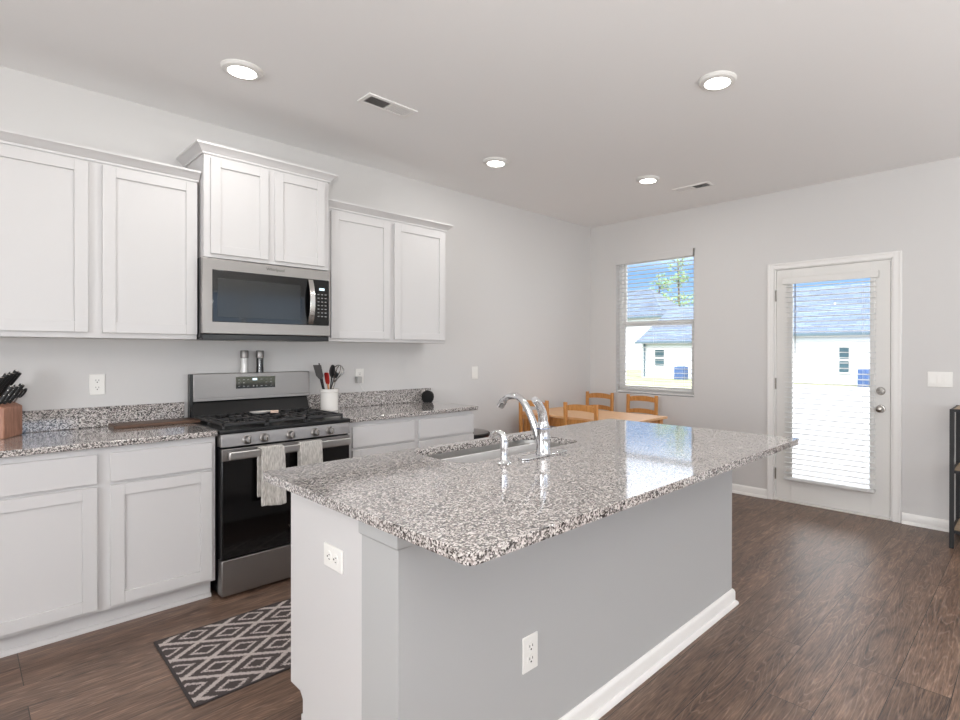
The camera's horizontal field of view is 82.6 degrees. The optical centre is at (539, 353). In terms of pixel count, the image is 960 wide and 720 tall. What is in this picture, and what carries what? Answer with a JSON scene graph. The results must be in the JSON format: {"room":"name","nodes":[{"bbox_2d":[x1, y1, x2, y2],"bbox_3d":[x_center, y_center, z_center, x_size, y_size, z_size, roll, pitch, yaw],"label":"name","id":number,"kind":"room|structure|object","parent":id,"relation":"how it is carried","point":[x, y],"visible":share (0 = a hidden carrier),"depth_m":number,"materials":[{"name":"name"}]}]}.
{"room":"kitchen","nodes":[
{"label":"kitchen","id":0,"kind":"room"},
{"bbox_2d":[0,66,590,433],"bbox_3d":[-2.391,-0.069,3.264,0.150,2.793,8.900,0,0,43],"label":"wall","id":1,"kind":"structure","parent":0,"point":[517,280],"depth_m":4.41,"materials":[{"name":"grey paint"}]},
{"bbox_2d":[89,374,104,394],"bbox_3d":[-2.486,0.175,3.046,0.009,0.115,0.070,0,0,43],"label":"wall outlet","id":2,"kind":"object","parent":1,"relation":"attached to","point":[96,381],"visible":1,"depth_m":3.04,"materials":[{"name":"white plastic"}]},
{"bbox_2d":[94,378,100,383],"bbox_3d":[-2.484,0.155,3.044,0.002,0.033,0.033,0,0,43],"label":"socket","id":3,"kind":"object","parent":2,"relation":"attached to","point":[96,380],"depth_m":3.04,"materials":[{"name":"white plastic"}]},
{"bbox_2d":[94,385,100,390],"bbox_3d":[-2.484,0.195,3.044,0.002,0.033,0.033,0,0,43],"label":"socket","id":4,"kind":"object","parent":2,"relation":"attached to","point":[96,387],"depth_m":3.04,"materials":[{"name":"white plastic"}]},
{"bbox_2d":[0,128,200,339],"bbox_3d":[-2.388,-0.562,2.893,0.353,0.964,0.925,0,0,43],"label":"upper cabinet","id":5,"kind":"object","parent":1,"relation":"attached to","point":[95,243],"visible":1,"depth_m":2.79,"materials":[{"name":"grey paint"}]},
{"bbox_2d":[22,402,183,432],"bbox_3d":[-2.518,0.357,3.002,0.020,0.114,0.944,0,0,43],"label":"backsplash","id":6,"kind":"structure","parent":1,"relation":"attached to","point":[87,417],"depth_m":3.02,"materials":[{"name":"stone"}]},
{"bbox_2d":[176,139,337,270],"bbox_3d":[-1.791,-0.876,3.482,0.423,0.645,0.828,0,0,43],"label":"upper cabinet","id":7,"kind":"object","parent":1,"relation":"attached to","point":[253,208],"visible":0.98,"depth_m":3.30,"materials":[{"name":"grey paint"}]},
{"bbox_2d":[195,257,329,341],"bbox_3d":[-1.787,-0.314,3.473,0.445,0.474,0.754,0,0,43],"label":"microwave","id":8,"kind":"object","parent":7,"relation":"attached to","point":[237,300],"visible":0.98,"depth_m":3.31,"materials":[{"name":"silver metal"}]},
{"bbox_2d":[355,369,363,383],"bbox_3d":[-1.401,0.177,4.214,0.009,0.115,0.070,0,0,43],"label":"wall outlet","id":9,"kind":"object","parent":1,"relation":"attached to","point":[358,372],"visible":0.78,"depth_m":4.21,"materials":[{"name":"white plastic"}]},
{"bbox_2d":[355,376,364,390],"bbox_3d":[-1.387,0.236,4.194,0.038,0.114,0.073,0,0,43],"label":"plug adapter","id":10,"kind":"object","parent":9,"relation":"attached to","point":[358,379],"visible":1,"depth_m":4.17,"materials":[{"name":"grey plastic"}]},
{"bbox_2d":[307,388,430,409],"bbox_3d":[-1.315,0.356,4.296,0.020,0.114,1.080,0,0,43],"label":"backsplash","id":11,"kind":"structure","parent":1,"relation":"attached to","point":[384,397],"depth_m":4.28,"materials":[{"name":"stone"}]},
{"bbox_2d":[325,198,453,343],"bbox_3d":[-1.197,-0.566,4.174,0.353,0.968,1.070,0,0,43],"label":"upper cabinet","id":12,"kind":"object","parent":1,"relation":"attached to","point":[386,268],"visible":0.96,"depth_m":4.01,"materials":[{"name":"grey paint"}]},
{"bbox_2d":[472,366,477,378],"bbox_3d":[-0.608,0.181,5.067,0.010,0.115,0.070,0,0,43],"label":"light switch","id":13,"kind":"object","parent":1,"relation":"attached to","point":[475,368],"visible":1,"depth_m":5.07,"materials":[{"name":"white plastic"}]},
{"bbox_2d":[0,0,959,227],"bbox_3d":[0.303,-1.553,0.758,7.500,0.200,8.900,0,0,43],"label":"ceiling","id":14,"kind":"structure","parent":0,"point":[583,100],"depth_m":2.88,"materials":[{"name":"white paint"}]},
{"bbox_2d":[220,59,263,80],"bbox_3d":[-1.531,-1.452,2.790,0.196,0.021,0.196,0,0,43],"label":"recessed light","id":15,"kind":"object","parent":14,"relation":"in","point":[237,68],"visible":1,"depth_m":2.77,"materials":[{"name":"white plastic"}]},
{"bbox_2d":[228,66,256,78],"bbox_3d":[-1.531,-1.446,2.790,0.132,0.008,0.132,0,0,43],"label":"diffuser","id":16,"kind":"object","parent":15,"relation":"attached to","point":[240,72],"depth_m":2.79,"materials":[{"name":"white plastic"}]},
{"bbox_2d":[357,92,417,118],"bbox_3d":[-0.898,-1.458,3.204,0.140,0.008,0.320,0,0,43],"label":"ceiling vent","id":17,"kind":"object","parent":14,"relation":"in","point":[370,99],"visible":1,"depth_m":3.20,"materials":[{"name":"white paint"}]},
{"bbox_2d":[483,157,508,167],"bbox_3d":[-0.338,-1.454,4.141,0.196,0.021,0.196,0,0,43],"label":"recessed light","id":18,"kind":"object","parent":14,"relation":"in","point":[496,162],"visible":1,"depth_m":4.11,"materials":[{"name":"white plastic"}]},
{"bbox_2d":[487,161,503,166],"bbox_3d":[-0.338,-1.448,4.141,0.132,0.008,0.132,0,0,43],"label":"diffuser","id":19,"kind":"object","parent":18,"relation":"attached to","point":[489,163],"depth_m":4.13,"materials":[{"name":"white plastic"}]},
{"bbox_2d":[636,175,659,183],"bbox_3d":[0.907,-1.453,4.554,0.196,0.021,0.196,0,0,43],"label":"recessed light","id":20,"kind":"object","parent":14,"relation":"in","point":[648,179],"visible":1,"depth_m":4.51,"materials":[{"name":"white plastic"}]},
{"bbox_2d":[640,179,655,183],"bbox_3d":[0.907,-1.447,4.554,0.132,0.008,0.132,0,0,43],"label":"diffuser","id":21,"kind":"object","parent":20,"relation":"attached to","point":[642,181],"depth_m":4.56,"materials":[{"name":"white plastic"}]},
{"bbox_2d":[672,181,714,192],"bbox_3d":[1.349,-1.459,4.775,0.335,0.008,0.140,0,0,43],"label":"ceiling vent","id":22,"kind":"object","parent":14,"relation":"in","point":[706,184],"visible":1,"depth_m":4.76,"materials":[{"name":"white metal"}]},
{"bbox_2d":[698,70,736,90],"bbox_3d":[0.947,-1.448,2.895,0.196,0.021,0.196,0,0,43],"label":"recessed light","id":23,"kind":"object","parent":14,"relation":"in","point":[717,80],"visible":1,"depth_m":2.87,"materials":[{"name":"white plastic"}]},
{"bbox_2d":[705,77,730,88],"bbox_3d":[0.947,-1.442,2.895,0.132,0.008,0.132,0,0,43],"label":"diffuser","id":24,"kind":"object","parent":23,"relation":"attached to","point":[711,82],"depth_m":2.89,"materials":[{"name":"white plastic"}]},
{"bbox_2d":[0,493,959,719],"bbox_3d":[0.298,1.400,0.766,7.500,0.120,8.900,0,0,43],"label":"floor","id":25,"kind":"structure","parent":0,"point":[838,615],"depth_m":2.42,"materials":[{"name":"brown wood"}]},
{"bbox_2d":[0,436,214,657],"bbox_3d":[-2.290,0.887,2.803,0.628,0.884,0.922,0,0,43],"label":"base cabinet","id":26,"kind":"object","parent":25,"relation":"on","point":[97,538],"visible":0.98,"depth_m":2.58,"materials":[{"name":"grey paint"}]},
{"bbox_2d":[0,402,217,457],"bbox_3d":[-2.288,0.373,2.789,0.646,0.144,0.944,0,0,43],"label":"countertop","id":27,"kind":"structure","parent":26,"relation":"on","point":[69,429],"depth_m":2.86,"materials":[{"name":"stone"}]},
{"bbox_2d":[0,401,21,438],"bbox_3d":[-2.670,0.304,2.670,0.125,0.221,0.170,0,0,-21],"label":"knife block","id":28,"kind":"object","parent":27,"relation":"on","point":[10,414],"visible":0.97,"depth_m":2.67,"materials":[{"name":"brown wood"}]},
{"bbox_2d":[0,373,9,386],"bbox_3d":[-2.654,0.184,2.639,0.118,0.179,0.019,0,0,-21],"label":"kitchen knife","id":29,"kind":"object","parent":28,"relation":"in","point":[5,375],"visible":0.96,"depth_m":2.65,"materials":[{"name":"black plastic"}]},
{"bbox_2d":[0,385,13,404],"bbox_3d":[-2.603,0.229,2.620,0.100,0.149,0.019,0,0,-21],"label":"kitchen knife","id":30,"kind":"object","parent":28,"relation":"in","point":[9,388],"visible":1,"depth_m":2.62,"materials":[{"name":"black plastic"}]},
{"bbox_2d":[0,372,13,391],"bbox_3d":[-2.665,0.182,2.671,0.121,0.183,0.019,0,0,-21],"label":"kitchen knife","id":31,"kind":"object","parent":28,"relation":"in","point":[10,373],"visible":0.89,"depth_m":2.68,"materials":[{"name":"black plastic"}]},
{"bbox_2d":[0,370,18,395],"bbox_3d":[-2.675,0.178,2.704,0.126,0.192,0.019,0,0,-21],"label":"kitchen knife","id":32,"kind":"object","parent":28,"relation":"in","point":[16,372],"visible":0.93,"depth_m":2.71,"materials":[{"name":"black plastic"}]},
{"bbox_2d":[2,385,18,403],"bbox_3d":[-2.619,0.229,2.662,0.100,0.149,0.019,0,0,-21],"label":"kitchen knife","id":33,"kind":"object","parent":28,"relation":"in","point":[16,387],"visible":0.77,"depth_m":2.67,"materials":[{"name":"black plastic"}]},
{"bbox_2d":[0,372,20,396],"bbox_3d":[-2.689,0.182,2.735,0.121,0.183,0.019,0,0,-21],"label":"kitchen knife","id":34,"kind":"object","parent":28,"relation":"in","point":[19,374],"visible":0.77,"depth_m":2.74,"materials":[{"name":"black plastic"}]},
{"bbox_2d":[7,383,24,403],"bbox_3d":[-2.634,0.226,2.705,0.103,0.153,0.019,0,0,-21],"label":"kitchen knife","id":35,"kind":"object","parent":28,"relation":"in","point":[21,386],"visible":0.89,"depth_m":2.71,"materials":[{"name":"black plastic"}]},
{"bbox_2d":[13,388,26,402],"bbox_3d":[-2.647,0.235,2.757,0.076,0.113,0.068,0,0,10],"label":"scissors","id":36,"kind":"object","parent":28,"relation":"in","point":[23,391],"visible":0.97,"depth_m":2.75,"materials":[{"name":"black plastic"}]},
{"bbox_2d":[108,417,200,428],"bbox_3d":[-2.236,0.405,3.157,0.165,0.018,0.415,0,0,43],"label":"cutting board","id":37,"kind":"object","parent":27,"relation":"on","point":[136,424],"visible":0.94,"depth_m":3.11,"materials":[{"name":"brown wood"}]},
{"bbox_2d":[153,598,290,707],"bbox_3d":[-1.115,1.328,2.702,0.660,0.006,1.220,0,0,44],"label":"kitchen rug","id":38,"kind":"object","parent":25,"relation":"on","point":[210,662],"visible":0.49,"depth_m":2.40,"materials":[{"name":"grey fabric"}]},
{"bbox_2d":[188,371,350,596],"bbox_3d":[-1.675,0.729,3.385,0.724,1.200,0.754,0,0,43],"label":"gas range","id":39,"kind":"object","parent":25,"relation":"on","point":[253,540],"visible":0.72,"depth_m":3.12,"materials":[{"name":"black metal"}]},
{"bbox_2d":[240,350,248,372],"bbox_3d":[-1.950,0.054,3.579,0.049,0.146,0.049,0,0,43],"label":"grinder","id":40,"kind":"object","parent":39,"relation":"on","point":[244,354],"visible":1,"depth_m":3.56,"materials":[{"name":"clear glass"}]},
{"bbox_2d":[240,358,247,372],"bbox_3d":[-1.950,0.079,3.579,0.047,0.096,0.047,0,0,43],"label":"glass jar","id":41,"kind":"object","parent":40,"relation":"on","point":[244,361],"depth_m":3.56,"materials":[{"name":"white"}]},
{"bbox_2d":[256,350,263,371],"bbox_3d":[-1.884,0.054,3.650,0.049,0.146,0.049,0,0,43],"label":"grinder","id":42,"kind":"object","parent":39,"relation":"on","point":[259,353],"visible":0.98,"depth_m":3.63,"materials":[{"name":"clear glass"}]},
{"bbox_2d":[256,358,263,371],"bbox_3d":[-1.884,0.079,3.650,0.047,0.096,0.047,0,0,43],"label":"glass jar","id":43,"kind":"object","parent":42,"relation":"on","point":[259,361],"depth_m":3.63,"materials":[{"name":"black"}]},
{"bbox_2d":[250,410,278,413],"bbox_3d":[-1.762,0.374,3.461,0.168,0.018,0.094,0,0,-39],"label":"spoon rest","id":44,"kind":"object","parent":39,"relation":"on","point":[262,411],"visible":1,"depth_m":3.46,"materials":[{"name":"white ceramic"}]},
{"bbox_2d":[193,413,349,434],"bbox_3d":[-1.692,0.425,3.393,0.642,0.022,0.744,0,0,43],"label":"cooktop","id":45,"kind":"object","parent":39,"relation":"in","point":[279,426],"depth_m":3.20,"materials":[{"name":"black metal"}]},
{"bbox_2d":[257,444,286,505],"bbox_3d":[-1.503,0.686,3.043,0.048,0.338,0.143,0,0,43],"label":"hand towel","id":46,"kind":"object","parent":39,"relation":"hanging from","point":[273,456],"visible":0.81,"depth_m":3.02,"materials":[{"name":"grey fabric"}]},
{"bbox_2d":[218,434,348,559],"bbox_3d":[-1.481,0.815,3.198,0.068,0.594,0.730,0,0,43],"label":"oven","id":47,"kind":"object","parent":39,"relation":"in","point":[247,528],"depth_m":3.01,"materials":[{"name":"black glass"}]},
{"bbox_2d":[297,439,322,465],"bbox_3d":[-1.355,0.675,3.202,0.048,0.318,0.143,0,0,43],"label":"hand towel","id":48,"kind":"object","parent":39,"relation":"hanging from","point":[311,452],"visible":0.55,"depth_m":3.19,"materials":[{"name":"grey fabric"}]},
{"bbox_2d":[347,410,473,457],"bbox_3d":[-1.100,0.886,4.083,0.628,0.884,1.047,0,0,43],"label":"base cabinet","id":49,"kind":"object","parent":25,"relation":"on","point":[372,437],"visible":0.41,"depth_m":3.82,"materials":[{"name":"grey paint"}]},
{"bbox_2d":[307,388,477,422],"bbox_3d":[-1.086,0.371,4.083,0.646,0.144,1.080,0,0,43],"label":"countertop","id":50,"kind":"structure","parent":49,"relation":"on","point":[384,404],"depth_m":4.14,"materials":[{"name":"stone"}]},
{"bbox_2d":[320,388,338,410],"bbox_3d":[-1.519,0.334,3.911,0.128,0.158,0.128,0,0,43],"label":"utensil crock","id":51,"kind":"object","parent":50,"relation":"on","point":[328,397],"visible":0.91,"depth_m":3.86,"materials":[{"name":"white ceramic"}]},
{"bbox_2d":[313,365,323,388],"bbox_3d":[-1.548,0.241,3.865,0.085,0.317,0.100,0,0,30],"label":"turner","id":52,"kind":"object","parent":51,"relation":"in","point":[318,369],"visible":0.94,"depth_m":3.84,"materials":[{"name":"black plastic"}]},
{"bbox_2d":[324,372,329,388],"bbox_3d":[-1.514,0.268,3.891,0.040,0.262,0.058,0,0,24],"label":"spatula","id":53,"kind":"object","parent":51,"relation":"in","point":[326,375],"visible":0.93,"depth_m":3.87,"materials":[{"name":"red plastic"}]},
{"bbox_2d":[329,365,334,388],"bbox_3d":[-1.500,0.240,3.916,0.068,0.317,0.054,0,0,6],"label":"serving spoon","id":54,"kind":"object","parent":51,"relation":"in","point":[332,367],"visible":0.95,"depth_m":3.90,"materials":[{"name":"black plastic"}]},
{"bbox_2d":[329,365,334,376],"bbox_3d":[-1.500,0.127,3.916,0.084,0.092,0.025,0,-5,43],"label":"bowl","id":55,"kind":"object","parent":54,"relation":"on","point":[332,368],"depth_m":3.90,"materials":[{"name":"black plastic"}]},
{"bbox_2d":[331,365,343,388],"bbox_3d":[-1.490,0.242,3.948,0.128,0.316,0.085,0,0,-11],"label":"whisk","id":56,"kind":"object","parent":51,"relation":"in","point":[336,379],"visible":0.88,"depth_m":3.94,"materials":[{"name":"grey metal"}]},
{"bbox_2d":[421,391,433,402],"bbox_3d":[-0.945,0.363,4.565,0.104,0.099,0.104,0,0,43],"label":"smart speaker","id":57,"kind":"object","parent":50,"relation":"on","point":[427,396],"visible":1,"depth_m":4.53},
{"bbox_2d":[473,428,489,438],"bbox_3d":[-0.607,0.988,4.638,0.360,0.677,0.360,0,0,43],"label":"trash can","id":58,"kind":"object","parent":25,"relation":"on","point":[478,433],"visible":0.13,"depth_m":4.54,"materials":[{"name":"silver metal"}]},
{"bbox_2d":[291,443,738,719],"bbox_3d":[0.090,0.893,2.362,0.705,0.884,2.089,0,0,43],"label":"kitchen island","id":59,"kind":"object","parent":25,"relation":"on","point":[407,630],"visible":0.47,"depth_m":1.76,"materials":[{"name":"grey paint"}]},
{"bbox_2d":[324,542,342,573],"bbox_3d":[-0.621,0.614,1.627,0.115,0.070,0.009,0,0,43],"label":"wall outlet","id":60,"kind":"object","parent":59,"relation":"attached to","point":[333,556],"visible":1,"depth_m":1.62,"materials":[{"name":"white plastic"}]},
{"bbox_2d":[326,551,331,561],"bbox_3d":[-0.637,0.614,1.639,0.033,0.033,0.002,0,0,43],"label":"socket","id":61,"kind":"object","parent":60,"relation":"attached to","point":[328,553],"depth_m":1.64,"materials":[{"name":"white plastic"}]},
{"bbox_2d":[332,554,337,565],"bbox_3d":[-0.608,0.614,1.611,0.033,0.033,0.002,0,0,43],"label":"socket","id":62,"kind":"object","parent":60,"relation":"attached to","point":[334,556],"depth_m":1.61,"materials":[{"name":"white plastic"}]},
{"bbox_2d":[522,631,537,674],"bbox_3d":[-0.031,0.964,1.747,0.009,0.115,0.070,0,0,43],"label":"wall outlet","id":63,"kind":"object","parent":59,"relation":"attached to","point":[530,642],"visible":1,"depth_m":1.74,"materials":[{"name":"white plastic"}]},
{"bbox_2d":[527,641,534,651],"bbox_3d":[-0.029,0.944,1.746,0.002,0.033,0.033,0,0,43],"label":"socket","id":64,"kind":"object","parent":63,"relation":"attached to","point":[530,644],"depth_m":1.74,"materials":[{"name":"white plastic"}]},
{"bbox_2d":[527,654,534,664],"bbox_3d":[-0.029,0.984,1.746,0.002,0.033,0.033,0,0,43],"label":"socket","id":65,"kind":"object","parent":63,"relation":"attached to","point":[530,657],"depth_m":1.74,"materials":[{"name":"white plastic"}]},
{"bbox_2d":[263,419,798,565],"bbox_3d":[0.150,0.436,2.311,1.150,0.030,2.113,0,0,43],"label":"island countertop","id":66,"kind":"structure","parent":59,"relation":"on","point":[472,513],"depth_m":1.81,"materials":[{"name":"stone"}]},
{"bbox_2d":[427,440,563,458],"bbox_3d":[-0.178,0.553,2.450,0.419,0.207,0.774,0,0,43],"label":"sink","id":67,"kind":"object","parent":66,"relation":"in","point":[457,453],"visible":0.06,"depth_m":2.62,"materials":[{"name":"silver metal"}]},
{"bbox_2d":[489,430,510,464],"bbox_3d":[-0.151,0.357,2.084,0.095,0.128,0.056,0,0,43],"label":"soap dispenser","id":68,"kind":"object","parent":66,"relation":"on","point":[503,437],"visible":1,"depth_m":2.06,"materials":[{"name":"silver metal"}]},
{"bbox_2d":[497,393,566,460],"bbox_3d":[-0.071,0.295,2.309,0.291,0.250,0.270,0,0,43],"label":"kitchen faucet","id":69,"kind":"object","parent":66,"relation":"on","point":[541,430],"visible":1,"depth_m":2.21,"materials":[{"name":"silver metal"}]},
{"bbox_2d":[536,421,549,454],"bbox_3d":[0.013,0.338,2.231,0.062,0.152,0.062,0,0,43],"label":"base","id":70,"kind":"object","parent":69,"relation":"on","point":[542,427],"depth_m":2.21,"materials":[{"name":"silver metal"}]},
{"bbox_2d":[519,400,548,431],"bbox_3d":[0.073,0.882,5.303,0.378,0.888,0.434,0,0,43],"label":"dining chair","id":71,"kind":"object","parent":25,"relation":"on","point":[546,404],"visible":0.09,"depth_m":5.22,"materials":[{"name":"brown wood"}]},
{"bbox_2d":[563,402,597,424],"bbox_3d":[0.491,0.884,4.915,0.378,0.888,0.434,0,0,43],"label":"dining chair","id":72,"kind":"object","parent":25,"relation":"on","point":[577,407],"visible":0.29,"depth_m":4.78,"materials":[{"name":"brown wood"}]},
{"bbox_2d":[523,407,667,431],"bbox_3d":[0.482,0.952,5.175,1.265,0.750,0.670,0,0,43],"label":"dining table","id":73,"kind":"object","parent":25,"relation":"on","point":[555,414],"visible":0.19,"depth_m":5.05,"materials":[{"name":"brown wood"}]},
{"bbox_2d":[586,391,613,410],"bbox_3d":[0.533,0.881,5.960,0.378,0.888,0.434,0,0,43],"label":"dining chair","id":74,"kind":"object","parent":25,"relation":"on","point":[588,395],"visible":0.28,"depth_m":6.07,"materials":[{"name":"brown wood"}]},
{"bbox_2d":[626,394,657,414],"bbox_3d":[0.940,0.883,5.582,0.378,0.888,0.434,0,0,43],"label":"dining chair","id":75,"kind":"object","parent":25,"relation":"on","point":[629,398],"visible":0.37,"depth_m":5.73,"materials":[{"name":"brown wood"}]},
{"bbox_2d":[949,405,959,548],"bbox_3d":[3.242,0.859,3.583,0.825,0.955,0.395,0,0,43],"label":"shelf unit","id":76,"kind":"object","parent":25,"relation":"on","point":[954,526],"visible":1,"depth_m":3.72,"materials":[{"name":"black metal"}]},
{"bbox_2d":[590,157,959,521],"bbox_3d":[3.279,-0.061,3.967,7.200,2.793,0.150,0,0,43],"label":"wall","id":77,"kind":"structure","parent":0,"point":[914,210],"depth_m":4.88,"materials":[{"name":"grey paint"}]},
{"bbox_2d":[620,256,693,396],"bbox_3d":[1.281,-0.311,5.874,0.955,1.505,0.075,0,0,43],"label":"window","id":78,"kind":"structure","parent":77,"relation":"in","point":[624,323],"depth_m":6.05,"materials":[{"name":"white paint"}]},
{"bbox_2d":[616,248,693,395],"bbox_3d":[1.222,-0.313,5.811,0.951,1.497,0.077,0,0,43],"label":"window blind","id":79,"kind":"object","parent":78,"relation":"attached to","point":[685,252],"visible":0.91,"depth_m":5.79,"materials":[{"name":"white plastic"}]},
{"bbox_2d":[732,483,766,498],"bbox_3d":[1.328,1.286,5.660,2.045,0.083,0.027,0,0,43],"label":"baseboard","id":80,"kind":"structure","parent":77,"relation":"attached to","point":[736,488],"depth_m":5.07,"materials":[{"name":"white paint"}]},
{"bbox_2d":[775,260,890,520],"bbox_3d":[2.474,0.292,4.633,0.895,2.080,0.170,0,0,43],"label":"door","id":81,"kind":"structure","parent":77,"relation":"in","point":[873,501],"depth_m":4.54,"materials":[{"name":"white paint"}]},
{"bbox_2d":[767,250,901,522],"bbox_3d":[2.511,0.262,4.667,1.035,2.140,0.170,0,0,43],"label":"trim","id":82,"kind":"structure","parent":77,"relation":"attached to","point":[895,257],"depth_m":4.32,"materials":[{"name":"white paint"}]},
{"bbox_2d":[901,512,948,531],"bbox_3d":[4.346,1.299,2.856,4.115,0.083,0.027,0,0,43],"label":"baseboard","id":83,"kind":"structure","parent":77,"relation":"attached to","point":[908,519],"depth_m":4.15,"materials":[{"name":"white paint"}]},
{"bbox_2d":[927,372,952,386],"bbox_3d":[3.021,0.198,4.098,0.155,0.115,0.010,0,0,43],"label":"light switch","id":84,"kind":"object","parent":77,"relation":"attached to","point":[934,379],"visible":1,"depth_m":4.09,"materials":[{"name":"white plastic"}]},
{"label":"outside","id":85,"kind":"structure","parent":0,"visible":0},
{"bbox_2d":[626,369,857,387],"bbox_3d":[36.780,1.526,82.045,170.000,0.480,159.850,0,0,43],"label":"lawn","id":86,"kind":"structure","parent":85,"point":[634,377],"depth_m":32.91,"materials":[{"name":"beige plant"}]},
{"bbox_2d":[626,289,679,369],"bbox_3d":[8.506,-2.723,63.790,18.100,8.988,7.780,0,0,43],"label":"house","id":87,"kind":"structure","parent":86,"relation":"on","point":[635,354],"depth_m":57.82,"materials":[{"name":"white"}]},
{"bbox_2d":[649,273,673,298],"bbox_3d":[17.746,-5.289,80.781,4.993,14.062,5.124,0,0,43],"label":"tree","id":88,"kind":"object","parent":86,"relation":"on","point":[659,278],"visible":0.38,"depth_m":80.37,"materials":[{"name":"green plant"}]},
{"bbox_2d":[635,306,692,378],"bbox_3d":[13.745,-0.962,40.496,8.700,5.459,10.780,0,0,43],"label":"house","id":89,"kind":"structure","parent":86,"relation":"on","point":[660,354],"depth_m":38.66,"materials":[{"name":"white"}]},
{"bbox_2d":[663,258,693,305],"bbox_3d":[17.677,-5.589,69.635,5.239,14.725,4.951,0,0,-31],"label":"tree","id":90,"kind":"object","parent":86,"relation":"on","point":[677,276],"visible":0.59,"depth_m":69.55,"materials":[{"name":"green plant"}]},
{"bbox_2d":[674,366,687,379],"bbox_3d":[9.525,1.321,36.626,0.700,0.900,0.700,0,0,43],"label":"air conditioner","id":91,"kind":"object","parent":86,"relation":"on","point":[679,369],"visible":0.88,"depth_m":36.37,"materials":[{"name":"blue metal"}]},
{"bbox_2d":[793,283,869,383],"bbox_3d":[24.122,-1.326,31.535,18.500,6.274,11.780,0,0,43],"label":"house","id":92,"kind":"structure","parent":86,"relation":"on","point":[801,336],"depth_m":31.74,"materials":[{"name":"white"}]},
{"bbox_2d":[857,369,869,386],"bbox_3d":[17.473,1.321,29.240,0.500,0.970,0.700,0,0,43],"label":"air conditioner","id":93,"kind":"object","parent":86,"relation":"on","point":[859,371],"visible":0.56,"depth_m":29.02,"materials":[{"name":"blue metal"}]},
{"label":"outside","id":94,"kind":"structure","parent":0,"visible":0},
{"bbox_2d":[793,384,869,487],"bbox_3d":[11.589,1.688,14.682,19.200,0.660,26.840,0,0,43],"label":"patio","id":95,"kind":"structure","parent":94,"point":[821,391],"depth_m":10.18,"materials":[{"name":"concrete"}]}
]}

